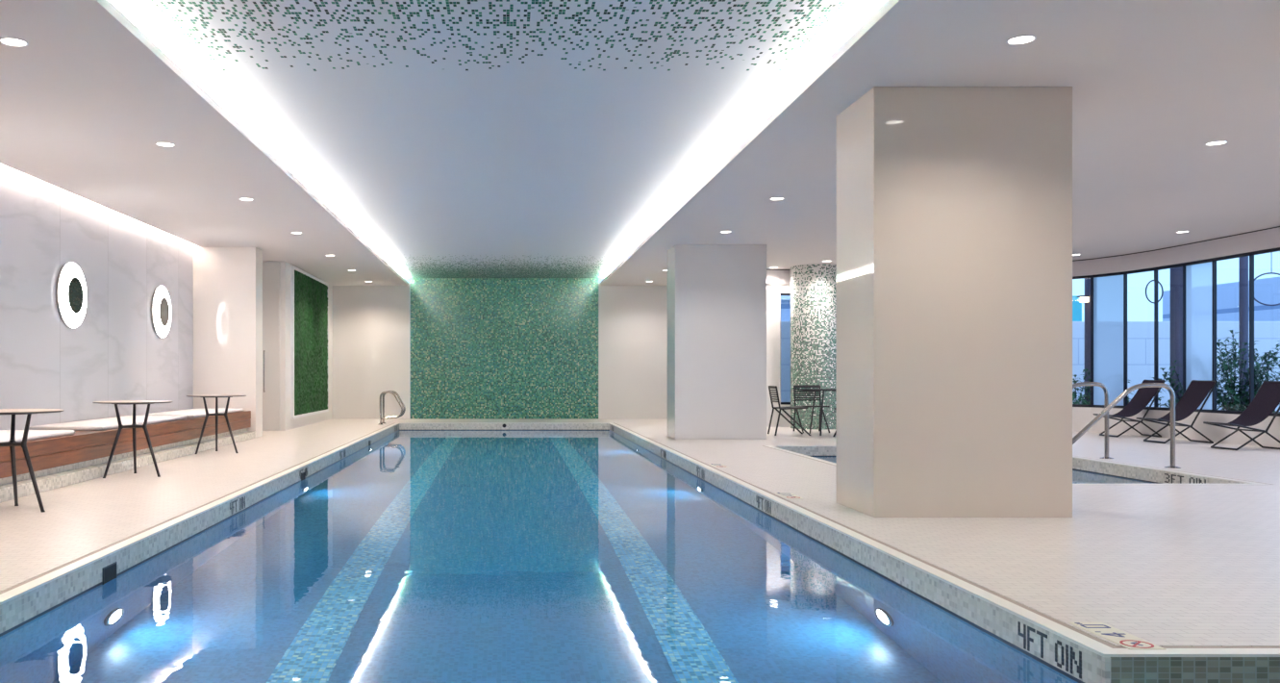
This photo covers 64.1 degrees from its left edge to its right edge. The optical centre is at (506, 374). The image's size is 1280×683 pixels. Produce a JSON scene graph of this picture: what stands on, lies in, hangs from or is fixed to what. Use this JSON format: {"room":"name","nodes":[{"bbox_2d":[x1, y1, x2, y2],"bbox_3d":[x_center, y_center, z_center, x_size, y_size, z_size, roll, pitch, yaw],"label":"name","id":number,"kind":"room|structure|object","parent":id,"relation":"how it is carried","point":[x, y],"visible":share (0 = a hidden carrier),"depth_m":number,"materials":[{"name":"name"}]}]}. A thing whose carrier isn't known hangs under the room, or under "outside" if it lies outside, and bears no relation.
{"room":"indoor swimming pool","nodes":[
{"label":"indoor swimming pool","id":0,"kind":"room"},
{"bbox_2d":[0,163,193,429],"bbox_3d":[-5.025,-0.628,5.975,0.150,3.257,19.950,0,0,0],"label":"wall","id":1,"kind":"structure","parent":0,"point":[116,352],"depth_m":11.87,"materials":[{"name":"grey stone"}]},
{"bbox_2d":[56,262,86,327],"bbox_3d":[-4.914,-0.900,11.450,0.070,0.742,0.742,0,0,0],"label":"mirror","id":2,"kind":"object","parent":1,"relation":"attached to","point":[71,288],"visible":1,"depth_m":11.36,"materials":[{"name":"grey mirror"}]},
{"bbox_2d":[68,276,83,313],"bbox_3d":[-4.881,-0.900,11.450,0.001,0.412,0.412,0,0,0],"label":"mirror glass","id":3,"kind":"object","parent":2,"relation":"attached to","point":[75,284],"depth_m":11.45,"materials":[{"name":"grey"}]},
{"bbox_2d":[151,285,171,337],"bbox_3d":[-4.914,-0.897,14.420,0.070,0.742,0.742,0,0,0],"label":"mirror","id":4,"kind":"object","parent":1,"relation":"attached to","point":[161,303],"visible":1,"depth_m":14.31,"materials":[{"name":"grey mirror"}]},
{"bbox_2d":[159,297,169,326],"bbox_3d":[-4.881,-0.897,14.420,0.001,0.412,0.412,0,0,0],"label":"mirror glass","id":5,"kind":"object","parent":4,"relation":"attached to","point":[163,301],"depth_m":14.42,"materials":[{"name":"grey mirror"}]},
{"bbox_2d":[193,247,262,437],"bbox_3d":[-4.527,-0.508,16.165,1.145,3.017,0.430,0,0,0],"label":"wall","id":6,"kind":"structure","parent":0,"point":[227,281],"depth_m":15.95,"materials":[{"name":"white paint"}]},
{"bbox_2d":[262,261,332,430],"bbox_3d":[-4.520,-0.508,19.640,1.160,3.017,6.520,0,0,0],"label":"wall","id":7,"kind":"structure","parent":0,"point":[286,422],"depth_m":18.23,"materials":[{"name":"white paint"}]},
{"bbox_2d":[262,262,279,429],"bbox_3d":[-4.480,-0.503,17.942,0.900,2.987,0.106,0,0,0],"label":"door","id":8,"kind":"structure","parent":7,"relation":"in","point":[270,270],"depth_m":17.96,"materials":[{"name":"metal"}]},
{"bbox_2d":[290,266,328,418],"bbox_3d":[-3.913,-0.590,20.275,0.055,2.790,3.650,0,0,0],"label":"panel","id":9,"kind":"object","parent":7,"relation":"attached to","point":[309,293],"visible":1,"depth_m":19.87,"materials":[{"name":"green plant"}]},
{"bbox_2d":[108,0,886,277],"bbox_3d":[-0.050,-2.212,9.450,5.500,0.050,26.900,0,0,0],"label":"ceiling","id":10,"kind":"structure","parent":0,"point":[456,138],"depth_m":8.09,"materials":[{"name":"paint"}]},
{"bbox_2d":[332,277,667,418],"bbox_3d":[1.000,-0.594,22.969,10.000,3.187,0.162,0,0,0],"label":"wall","id":11,"kind":"structure","parent":0,"point":[481,347],"depth_m":22.89,"materials":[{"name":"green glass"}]},
{"bbox_2d":[0,423,1245,682],"bbox_3d":[2.328,1.075,8.510,9.304,0.126,25.020,0,0,0],"label":"pool edge","id":12,"kind":"structure","parent":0,"point":[1095,668],"depth_m":6.26,"materials":[{"name":"grey stone"}]},
{"bbox_2d":[101,561,116,583],"bbox_3d":[-2.266,1.123,5.655,0.096,0.115,0.190,0,0,0],"label":"skimmer mouth","id":13,"kind":"object","parent":12,"relation":"attached to","point":[109,572],"visible":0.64,"depth_m":5.65,"materials":[{"name":"black plastic"}]},
{"bbox_2d":[229,495,245,513],"bbox_3d":[-2.223,1.080,8.357,0.002,0.100,0.465,0,0,0],"label":"depth marker","id":14,"kind":"object","parent":12,"relation":"attached to","point":[241,501],"visible":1,"depth_m":8.44,"materials":[{"name":"black tile"}]},
{"bbox_2d":[301,471,305,479],"bbox_3d":[-2.266,1.123,11.050,0.096,0.115,0.190,0,0,0],"label":"skimmer mouth","id":15,"kind":"object","parent":12,"relation":"attached to","point":[303,476],"visible":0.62,"depth_m":11.05,"materials":[{"name":"black"}]},
{"bbox_2d":[299,467,307,478],"bbox_3d":[-2.223,1.080,11.077,0.002,0.100,0.465,0,0,0],"label":"depth marker","id":16,"kind":"object","parent":12,"relation":"attached to","point":[300,473],"visible":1,"depth_m":10.95,"materials":[{"name":"black tile"}]},
{"bbox_2d":[696,466,704,478],"bbox_3d":[2.139,1.080,11.123,0.002,0.100,0.465,0,0,0],"label":"depth marker","id":17,"kind":"object","parent":12,"relation":"attached to","point":[703,470],"visible":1,"depth_m":11.01,"materials":[{"name":"black paint"}]},
{"bbox_2d":[755,495,771,514],"bbox_3d":[2.139,1.080,8.403,0.002,0.100,0.465,0,0,0],"label":"depth marker","id":18,"kind":"object","parent":12,"relation":"attached to","point":[768,509],"visible":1,"depth_m":8.31,"materials":[{"name":"black paint"}]},
{"bbox_2d":[1017,621,1081,678],"bbox_3d":[2.139,1.080,3.988,0.002,0.100,0.465,0,0,0],"label":"depth marker","id":19,"kind":"object","parent":12,"relation":"attached to","point":[1072,653],"visible":1,"depth_m":3.92,"materials":[{"name":"black tile"}]},
{"bbox_2d":[1164,473,1205,483],"bbox_3d":[6.879,1.077,10.240,0.002,0.094,0.620,0,0,0],"label":"depth marker","id":20,"kind":"object","parent":12,"relation":"attached to","point":[1180,476],"visible":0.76,"depth_m":10.30,"materials":[{"name":"black tile"}]},
{"bbox_2d":[0,0,1279,285],"bbox_3d":[2.915,-2.050,9.450,15.770,0.066,26.900,0,0,0],"label":"ceiling","id":21,"kind":"structure","parent":0,"point":[86,107],"depth_m":8.27,"materials":[{"name":"paint"}]},
{"bbox_2d":[0,37,28,47],"bbox_3d":[-2.985,-2.030,6.120,0.166,0.035,0.166,0,0,0],"label":"recessed light","id":22,"kind":"object","parent":21,"relation":"in","point":[12,41],"visible":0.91,"depth_m":6.12,"materials":[{"name":"white plastic"}]},
{"bbox_2d":[155,142,175,147],"bbox_3d":[-2.985,-2.030,8.840,0.166,0.035,0.166,0,0,0],"label":"recessed light","id":23,"kind":"object","parent":21,"relation":"in","point":[166,144],"visible":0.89,"depth_m":8.85,"materials":[{"name":"white"}]},
{"bbox_2d":[239,198,253,200],"bbox_3d":[-2.985,-2.030,11.600,0.166,0.035,0.166,0,0,0],"label":"recessed light","id":24,"kind":"object","parent":21,"relation":"in","point":[246,199],"visible":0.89,"depth_m":11.63,"materials":[{"name":"white"}]},
{"bbox_2d":[769,197,784,200],"bbox_3d":[3.100,-2.030,11.570,0.166,0.035,0.166,0,0,0],"label":"recessed light","id":25,"kind":"object","parent":21,"relation":"in","point":[774,198],"visible":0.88,"depth_m":11.56,"materials":[{"name":"white plastic"}]},
{"bbox_2d":[1005,35,1036,45],"bbox_3d":[3.100,-2.030,6.080,0.166,0.035,0.166,0,0,0],"label":"recessed light","id":26,"kind":"object","parent":21,"relation":"in","point":[1020,39],"visible":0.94,"depth_m":6.08,"materials":[{"name":"white"}]},
{"bbox_2d":[1204,140,1228,145],"bbox_3d":[6.180,-2.030,8.790,0.166,0.035,0.166,0,0,0],"label":"recessed light","id":27,"kind":"object","parent":21,"relation":"in","point":[1219,141],"visible":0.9,"depth_m":8.78,"materials":[{"name":"white"}]},
{"bbox_2d":[0,418,1279,646],"bbox_3d":[2.800,1.030,9.450,15.800,0.060,26.900,0,0,0],"label":"floor","id":28,"kind":"structure","parent":0,"point":[1159,564],"depth_m":6.73,"materials":[{"name":"tile"}]},
{"bbox_2d":[0,408,64,512],"bbox_3d":[-3.655,0.633,7.420,0.742,0.741,0.742,0,0,0],"label":"bistro table","id":29,"kind":"object","parent":28,"relation":"on","point":[12,443],"visible":1,"depth_m":7.37,"materials":[{"name":"brown metal"}]},
{"bbox_2d":[0,410,255,501],"bbox_3d":[-4.452,0.785,5.980,0.993,0.430,19.920,0,0,0],"label":"bench","id":30,"kind":"object","parent":28,"relation":"on","point":[57,462],"visible":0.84,"depth_m":10.08,"materials":[{"name":"brown wood"}]},
{"bbox_2d":[0,429,75,442],"bbox_3d":[-4.480,0.547,8.225,0.772,0.044,2.750,0,0,0],"label":"seat cushion","id":31,"kind":"object","parent":30,"relation":"on","point":[5,435],"visible":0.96,"depth_m":9.04,"materials":[{"name":"white fabric"}]},
{"bbox_2d":[28,415,187,430],"bbox_3d":[-4.480,0.547,11.615,0.772,0.044,2.730,0,0,0],"label":"seat cushion","id":32,"kind":"object","parent":30,"relation":"on","point":[100,424],"visible":0.79,"depth_m":11.02,"materials":[{"name":"white fabric"}]},
{"bbox_2d":[136,408,243,418],"bbox_3d":[-4.480,0.547,14.500,0.772,0.044,2.500,0,0,0],"label":"seat cushion","id":33,"kind":"object","parent":30,"relation":"on","point":[189,413],"visible":0.8,"depth_m":14.13,"materials":[{"name":"white fabric"}]},
{"bbox_2d":[92,400,173,477],"bbox_3d":[-3.685,0.633,9.970,0.742,0.741,0.742,0,0,0],"label":"bistro table","id":34,"kind":"object","parent":28,"relation":"on","point":[134,425],"visible":1,"depth_m":9.90,"materials":[{"name":"brown metal"}]},
{"bbox_2d":[186,394,246,453],"bbox_3d":[-3.710,0.633,12.930,0.742,0.741,0.742,0,0,0],"label":"bistro table","id":35,"kind":"object","parent":28,"relation":"on","point":[216,414],"visible":1,"depth_m":12.86,"materials":[{"name":"brown metal"}]},
{"bbox_2d":[378,390,402,424],"bbox_3d":[-2.319,0.662,20.250,0.512,0.676,0.110,0,0,0],"label":"grab rail","id":36,"kind":"object","parent":28,"relation":"on","point":[386,391],"visible":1,"depth_m":20.23,"materials":[{"name":"metal"}]},
{"bbox_2d":[381,390,405,423],"bbox_3d":[-2.319,0.662,20.720,0.512,0.676,0.110,0,0,0],"label":"grab rail","id":37,"kind":"object","parent":28,"relation":"on","point":[395,392],"visible":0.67,"depth_m":20.70,"materials":[{"name":"metal"}]},
{"bbox_2d":[667,244,766,439],"bbox_3d":[3.324,-0.508,16.035,1.423,3.017,0.770,0,0,0],"label":"column","id":38,"kind":"structure","parent":28,"relation":"on","point":[716,293],"depth_m":15.65,"materials":[{"name":"white paint"}]},
{"bbox_2d":[709,463,728,467],"bbox_3d":[2.335,0.998,11.100,0.132,0.003,0.402,0,0,0],"label":"floor marker","id":39,"kind":"object","parent":28,"relation":"on","point":[714,464],"depth_m":11.03,"materials":[{"name":"white tile"}]},
{"bbox_2d":[766,283,780,404],"bbox_3d":[5.066,-0.583,19.371,0.341,2.305,0.158,0,0,-3],"label":"wall pier","id":40,"kind":"object","parent":28,"relation":"on","point":[773,290],"visible":0.64,"depth_m":19.30,"materials":[{"name":"white paint"}]},
{"bbox_2d":[775,492,803,498],"bbox_3d":[2.335,0.998,8.350,0.132,0.003,0.402,0,0,0],"label":"floor marker","id":41,"kind":"object","parent":28,"relation":"on","point":[785,494],"depth_m":8.32,"materials":[{"name":"white tile"}]},
{"bbox_2d":[767,385,811,435],"bbox_3d":[4.688,0.598,16.750,0.603,0.824,0.478,0,0,0],"label":"slatted chair","id":42,"kind":"object","parent":28,"relation":"on","point":[783,409],"visible":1,"depth_m":16.63,"materials":[{"name":"black metal"}]},
{"bbox_2d":[793,384,829,432],"bbox_3d":[5.300,0.598,17.542,0.478,0.824,0.603,0,0,0],"label":"slatted chair","id":43,"kind":"object","parent":28,"relation":"on","point":[794,386],"visible":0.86,"depth_m":17.78,"materials":[{"name":"black metal"}]},
{"bbox_2d":[790,263,836,429],"bbox_3d":[5.770,-0.508,18.860,0.900,3.017,0.900,0,0,0],"label":"column","id":44,"kind":"structure","parent":28,"relation":"on","point":[813,287],"depth_m":18.46,"materials":[{"name":"tile"}]},
{"bbox_2d":[799,388,836,435],"bbox_3d":[5.420,0.622,16.800,1.040,0.759,1.040,0,0,0],"label":"table","id":45,"kind":"object","parent":28,"relation":"on","point":[815,389],"visible":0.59,"depth_m":16.58,"materials":[{"name":"black metal"}]},
{"bbox_2d":[836,86,1072,517],"bbox_3d":[3.268,-0.508,7.473,1.393,3.017,0.805,0,0,0],"label":"column","id":46,"kind":"structure","parent":28,"relation":"on","point":[954,204],"depth_m":7.07,"materials":[{"name":"beige paint"}]},
{"bbox_2d":[1069,622,1165,649],"bbox_3d":[2.335,0.998,3.875,0.132,0.003,0.402,0,0,0],"label":"floor marker","id":47,"kind":"object","parent":28,"relation":"on","point":[1121,638],"depth_m":3.85,"materials":[{"name":"white tile"}]},
{"bbox_2d":[1092,379,1165,437],"bbox_3d":[10.075,0.539,16.350,0.855,0.919,0.550,0,0,0],"label":"lounge chair","id":48,"kind":"object","parent":28,"relation":"on","point":[1142,396],"visible":0.87,"depth_m":16.31,"materials":[{"name":"black metal"}]},
{"bbox_2d":[1136,379,1217,443],"bbox_3d":[9.885,0.539,14.900,0.855,0.919,0.550,0,0,0],"label":"lounge chair","id":49,"kind":"object","parent":28,"relation":"on","point":[1197,390],"visible":0.95,"depth_m":14.86,"materials":[{"name":"black fabric"}]},
{"bbox_2d":[1203,380,1279,450],"bbox_3d":[9.955,0.539,13.550,0.855,0.919,0.550,0,0,0],"label":"lounge chair","id":50,"kind":"object","parent":28,"relation":"on","point":[1267,399],"visible":1,"depth_m":13.57,"materials":[{"name":"black fabric"}]},
{"bbox_2d":[780,283,790,293],"bbox_3d":[5.845,-1.647,19.381,1.210,0.175,0.158,0,0,0],"label":"lintel","id":51,"kind":"object","parent":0,"point":[785,288],"visible":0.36,"depth_m":19.30,"materials":[{"name":"white paint"}]},
{"bbox_2d":[766,403,1279,447],"bbox_3d":[10.107,0.785,8.288,4.972,0.430,24.165,0,0,-14],"label":"wall","id":52,"kind":"structure","parent":0,"point":[1082,416],"depth_m":15.82,"materials":[{"name":"white paint"}]},
{"bbox_2d":[780,293,790,403],"bbox_3d":[5.838,-0.583,19.360,1.224,2.305,0.100,0,0,0],"label":"window","id":53,"kind":"structure","parent":52,"relation":"in","point":[781,293],"depth_m":19.32,"materials":[{"name":"black"}]},
{"bbox_2d":[1072,275,1091,406],"bbox_3d":[9.992,-0.583,17.945,0.050,2.305,0.805,0,0,-35],"label":"window","id":54,"kind":"structure","parent":52,"relation":"in","point":[1085,276],"depth_m":17.75,"materials":[{"name":"black metal"}]},
{"bbox_2d":[1090,271,1124,408],"bbox_3d":[10.322,-0.583,17.314,0.050,2.305,0.646,0,0,-18],"label":"window","id":55,"kind":"structure","parent":52,"relation":"in","point":[1107,288],"depth_m":17.36,"materials":[{"name":"black"}]},
{"bbox_2d":[1123,267,1154,409],"bbox_3d":[10.474,-0.583,16.686,0.050,2.305,0.672,0,0,-9],"label":"window","id":56,"kind":"structure","parent":52,"relation":"in","point":[1152,268],"depth_m":16.99,"materials":[{"name":"black metal"}]},
{"bbox_2d":[1154,263,1183,410],"bbox_3d":[10.540,-0.583,16.033,0.050,2.305,0.665,0,0,-3],"label":"window","id":57,"kind":"structure","parent":52,"relation":"in","point":[1156,271],"depth_m":16.34,"materials":[{"name":"black metal"}]},
{"bbox_2d":[1182,258,1211,412],"bbox_3d":[10.555,-0.583,15.382,0.050,2.305,0.664,0,0,0],"label":"window","id":58,"kind":"structure","parent":52,"relation":"in","point":[1197,274],"depth_m":15.42,"materials":[{"name":"black"}]},
{"bbox_2d":[1211,251,1249,414],"bbox_3d":[10.555,-0.583,14.682,0.050,2.305,0.764,0,0,0],"label":"window","id":59,"kind":"structure","parent":52,"relation":"in","point":[1214,260],"depth_m":15.04,"materials":[{"name":"black metal"}]},
{"bbox_2d":[1249,247,1279,416],"bbox_3d":[10.555,-0.583,13.882,0.050,2.305,0.864,0,0,0],"label":"window","id":60,"kind":"structure","parent":52,"relation":"in","point":[1251,254],"depth_m":14.29,"materials":[{"name":"black metal"}]},
{"bbox_2d":[766,226,1279,283],"bbox_3d":[10.095,-1.867,8.283,4.981,0.264,24.165,0,0,-13],"label":"wall","id":61,"kind":"structure","parent":0,"point":[1268,238],"depth_m":15.87,"materials":[{"name":"paint"}]},
{"bbox_2d":[769,225,1279,270],"bbox_3d":[10.095,-2.018,8.276,4.955,0.038,24.141,0,0,-14],"label":"trim","id":62,"kind":"structure","parent":61,"relation":"attached to","point":[1277,226],"depth_m":16.02,"materials":[{"name":"white paint"}]},
{"bbox_2d":[1110,656,1279,682],"bbox_3d":[6.331,1.090,3.658,8.338,0.160,0.093,0,0,0],"label":"wall","id":63,"kind":"structure","parent":0,"point":[1123,669],"depth_m":3.61,"materials":[{"name":"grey tile"}]},
{"bbox_3d":[4.138,2.395,8.460,12.724,0.050,24.920,0,0,0],"label":"floor","id":64,"kind":"structure","parent":0,"visible":0},
{"bbox_2d":[0,429,1078,682],"bbox_3d":[4.138,1.762,8.460,12.732,1.224,24.928,0,0,0],"label":"pool water","id":65,"kind":"object","parent":64,"relation":"in","point":[414,556],"visible":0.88,"depth_m":5.34,"materials":[{"name":"blue liquid"}]},
{"bbox_3d":[4.138,1.715,8.470,12.964,1.410,25.140,0,0,0],"label":"wall","id":66,"kind":"structure","parent":0,"visible":0},
{"bbox_2d":[0,429,1163,682],"bbox_3d":[2.328,1.147,8.510,9.304,0.018,25.020,0,0,0],"label":"trim","id":67,"kind":"structure","parent":66,"relation":"attached to","point":[177,543],"depth_m":5.86,"materials":[{"name":"tile"}]},
{"bbox_2d":[0,423,1279,657],"bbox_3d":[4.099,1.006,8.499,12.802,0.012,24.998,0,0,0],"label":"coping","id":68,"kind":"object","parent":66,"relation":"on","point":[1074,637],"visible":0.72,"depth_m":5.17},
{"bbox_2d":[0,423,1279,648],"bbox_3d":[4.082,1.007,8.516,12.836,0.008,25.032,0,0,0],"label":"slot","id":69,"kind":"structure","parent":66,"relation":"on","point":[877,540],"depth_m":5.40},
{"bbox_3d":[5.300,1.652,11.740,3.400,0.996,5.160,0,0,0],"label":"wall","id":70,"kind":"structure","parent":0,"visible":0},
{"bbox_2d":[813,456,1155,483],"bbox_3d":[5.300,1.602,11.740,3.168,0.904,4.928,0,0,0],"label":"pool water","id":71,"kind":"object","parent":70,"relation":"in","point":[1078,476],"visible":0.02,"depth_m":11.18,"materials":[{"name":"blue liquid"}]},
{"bbox_2d":[1072,381,1113,458],"bbox_3d":[6.460,1.069,12.040,1.549,1.962,0.150,0,0,0],"label":"handrail","id":72,"kind":"object","parent":70,"relation":"attached to","point":[1082,384],"visible":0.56,"depth_m":12.02,"materials":[{"name":"metal"}]},
{"bbox_2d":[1072,382,1180,468],"bbox_3d":[6.460,1.069,10.850,1.549,1.962,0.150,0,0,0],"label":"handrail","id":73,"kind":"object","parent":70,"relation":"attached to","point":[1169,389],"visible":0.66,"depth_m":10.83,"materials":[{"name":"metal"}]},
{"label":"outside","id":74,"kind":"structure","parent":0,"visible":0},
{"bbox_3d":[32.250,1.090,28.000,55.500,0.420,64.000,0,0,0],"label":"ground","id":75,"kind":"structure","parent":74,"visible":0},
{"bbox_2d":[780,295,790,321],"bbox_3d":[13.300,-2.310,36.825,9.000,6.380,6.350,0,0,0],"label":"neighbouring building","id":76,"kind":"structure","parent":75,"relation":"on","point":[785,299],"depth_m":34.00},
{"bbox_2d":[780,321,1279,411],"bbox_3d":[19.550,-0.195,24.125,28.900,2.150,0.250,0,0,0],"label":"wall","id":77,"kind":"structure","parent":75,"relation":"on","point":[1140,334],"depth_m":24.00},
{"bbox_2d":[1072,295,1081,321],"bbox_3d":[15.040,-0.635,27.600,1.280,3.030,0.200,0,0,0],"label":"screen","id":78,"kind":"object","parent":75,"relation":"on","point":[1076,305],"visible":0.02,"depth_m":27.50,"materials":[{"name":"blue glass"}]},
{"bbox_2d":[1072,393,1090,404],"bbox_3d":[10.681,0.602,18.683,1.009,0.601,0.735,0,0,0],"label":"leafy shrub","id":79,"kind":"object","parent":75,"relation":"on","point":[1085,402],"visible":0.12,"depth_m":18.60,"materials":[{"name":"green plant"}]},
{"bbox_2d":[1072,368,1090,404],"bbox_3d":[11.194,0.366,19.704,0.902,1.032,0.694,0,0,9],"label":"leafy shrub","id":80,"kind":"object","parent":75,"relation":"on","point":[1086,389],"visible":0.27,"depth_m":19.73,"materials":[{"name":"green plant"}]},
{"bbox_2d":[1084,277,1090,401],"bbox_3d":[11.920,-0.920,20.600,0.297,3.600,0.297,0,0,0],"label":"column","id":81,"kind":"structure","parent":75,"relation":"on","point":[1087,280],"depth_m":20.54,"materials":[{"name":"black metal"}]},
{"bbox_2d":[1077,295,1090,301],"bbox_3d":[11.695,-1.530,20.440,0.210,0.140,0.160,0,0,0],"label":"wall lamp","id":82,"kind":"object","parent":81,"relation":"attached to","point":[1083,298],"visible":0.89,"depth_m":20.36,"materials":[{"name":"white"}]},
{"bbox_2d":[1127,372,1169,403],"bbox_3d":[11.476,0.416,18.491,1.217,0.935,0.625,0,0,5],"label":"leafy shrub","id":83,"kind":"object","parent":75,"relation":"on","point":[1166,372],"visible":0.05,"depth_m":18.38,"materials":[{"name":"green plant"}]},
{"bbox_2d":[1147,396,1179,407],"bbox_3d":[11.050,0.632,16.996,0.842,0.569,0.534,0,0,25],"label":"leafy shrub","id":84,"kind":"object","parent":75,"relation":"on","point":[1168,400],"visible":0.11,"depth_m":16.93,"materials":[{"name":"green plant"}]},
{"bbox_2d":[1170,266,1182,404],"bbox_3d":[11.620,-0.920,17.400,0.418,3.600,0.418,0,0,0],"label":"column","id":85,"kind":"structure","parent":75,"relation":"on","point":[1176,273],"depth_m":17.31,"materials":[{"name":"grey concrete"}]},
{"bbox_3d":[12.050,-2.780,18.550,1.700,0.120,5.300,0,0,0],"label":"canopy","id":86,"kind":"object","parent":85,"relation":"on","visible":0},
{"bbox_2d":[1145,279,1163,302],"bbox_3d":[11.550,-1.995,18.000,0.324,1.454,0.024,0,0,0],"label":"pendant","id":87,"kind":"object","parent":86,"relation":"hanging from","point":[1151,280],"visible":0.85,"depth_m":17.99,"materials":[{"name":"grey metal"}]},
{"bbox_2d":[1254,272,1279,280],"bbox_3d":[12.270,-1.582,16.300,0.403,0.124,0.024,0,0,0],"label":"pendant","id":88,"kind":"object","parent":86,"relation":"hanging from","point":[1267,272],"depth_m":16.29,"materials":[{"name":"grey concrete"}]},
{"bbox_2d":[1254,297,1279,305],"bbox_3d":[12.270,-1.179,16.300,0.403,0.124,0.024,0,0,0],"label":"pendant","id":89,"kind":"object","parent":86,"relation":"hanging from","point":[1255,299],"depth_m":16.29,"materials":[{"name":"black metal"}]},
{"bbox_2d":[1160,356,1229,402],"bbox_3d":[11.234,0.295,16.544,1.146,1.175,0.605,0,0,0],"label":"leafy shrub","id":90,"kind":"object","parent":75,"relation":"on","point":[1169,379],"visible":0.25,"depth_m":16.52,"materials":[{"name":"green plant"}]},
{"bbox_2d":[1162,276,1279,321],"bbox_3d":[36.000,-1.210,36.325,20.400,4.180,7.350,0,0,0],"label":"neighbouring building","id":91,"kind":"structure","parent":75,"relation":"on","point":[1267,290],"depth_m":35.36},
{"bbox_2d":[1221,403,1249,410],"bbox_3d":[11.055,0.695,15.012,0.708,0.518,0.502,0,0,0],"label":"leafy shrub","id":92,"kind":"object","parent":75,"relation":"on","point":[1243,407],"visible":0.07,"depth_m":15.10,"materials":[{"name":"green plant"}]},
{"bbox_2d":[1238,255,1248,404],"bbox_3d":[12.050,-0.920,16.500,0.167,3.600,0.167,0,0,0],"label":"column","id":93,"kind":"structure","parent":75,"relation":"on","point":[1242,261],"depth_m":16.46,"materials":[{"name":"black metal"}]},
{"bbox_2d":[1216,329,1279,411],"bbox_3d":[11.351,0.087,15.745,1.434,1.588,0.908,0,0,0],"label":"leafy shrub","id":94,"kind":"object","parent":75,"relation":"on","point":[1229,387],"visible":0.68,"depth_m":15.73,"materials":[{"name":"green plant"}]},
{"bbox_2d":[1224,340,1279,410],"bbox_3d":[12.780,0.144,16.918,1.213,1.477,0.859,0,0,0],"label":"leafy shrub","id":95,"kind":"object","parent":75,"relation":"on","point":[1255,349],"visible":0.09,"depth_m":17.06,"materials":[{"name":"green plant"}]},
{"bbox_2d":[1254,352,1279,381],"bbox_3d":[11.620,0.256,14.778,1.130,1.255,0.947,0,0,-34],"label":"leafy shrub","id":96,"kind":"object","parent":75,"relation":"on","point":[1261,374],"visible":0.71,"depth_m":14.91,"materials":[{"name":"green plant"}]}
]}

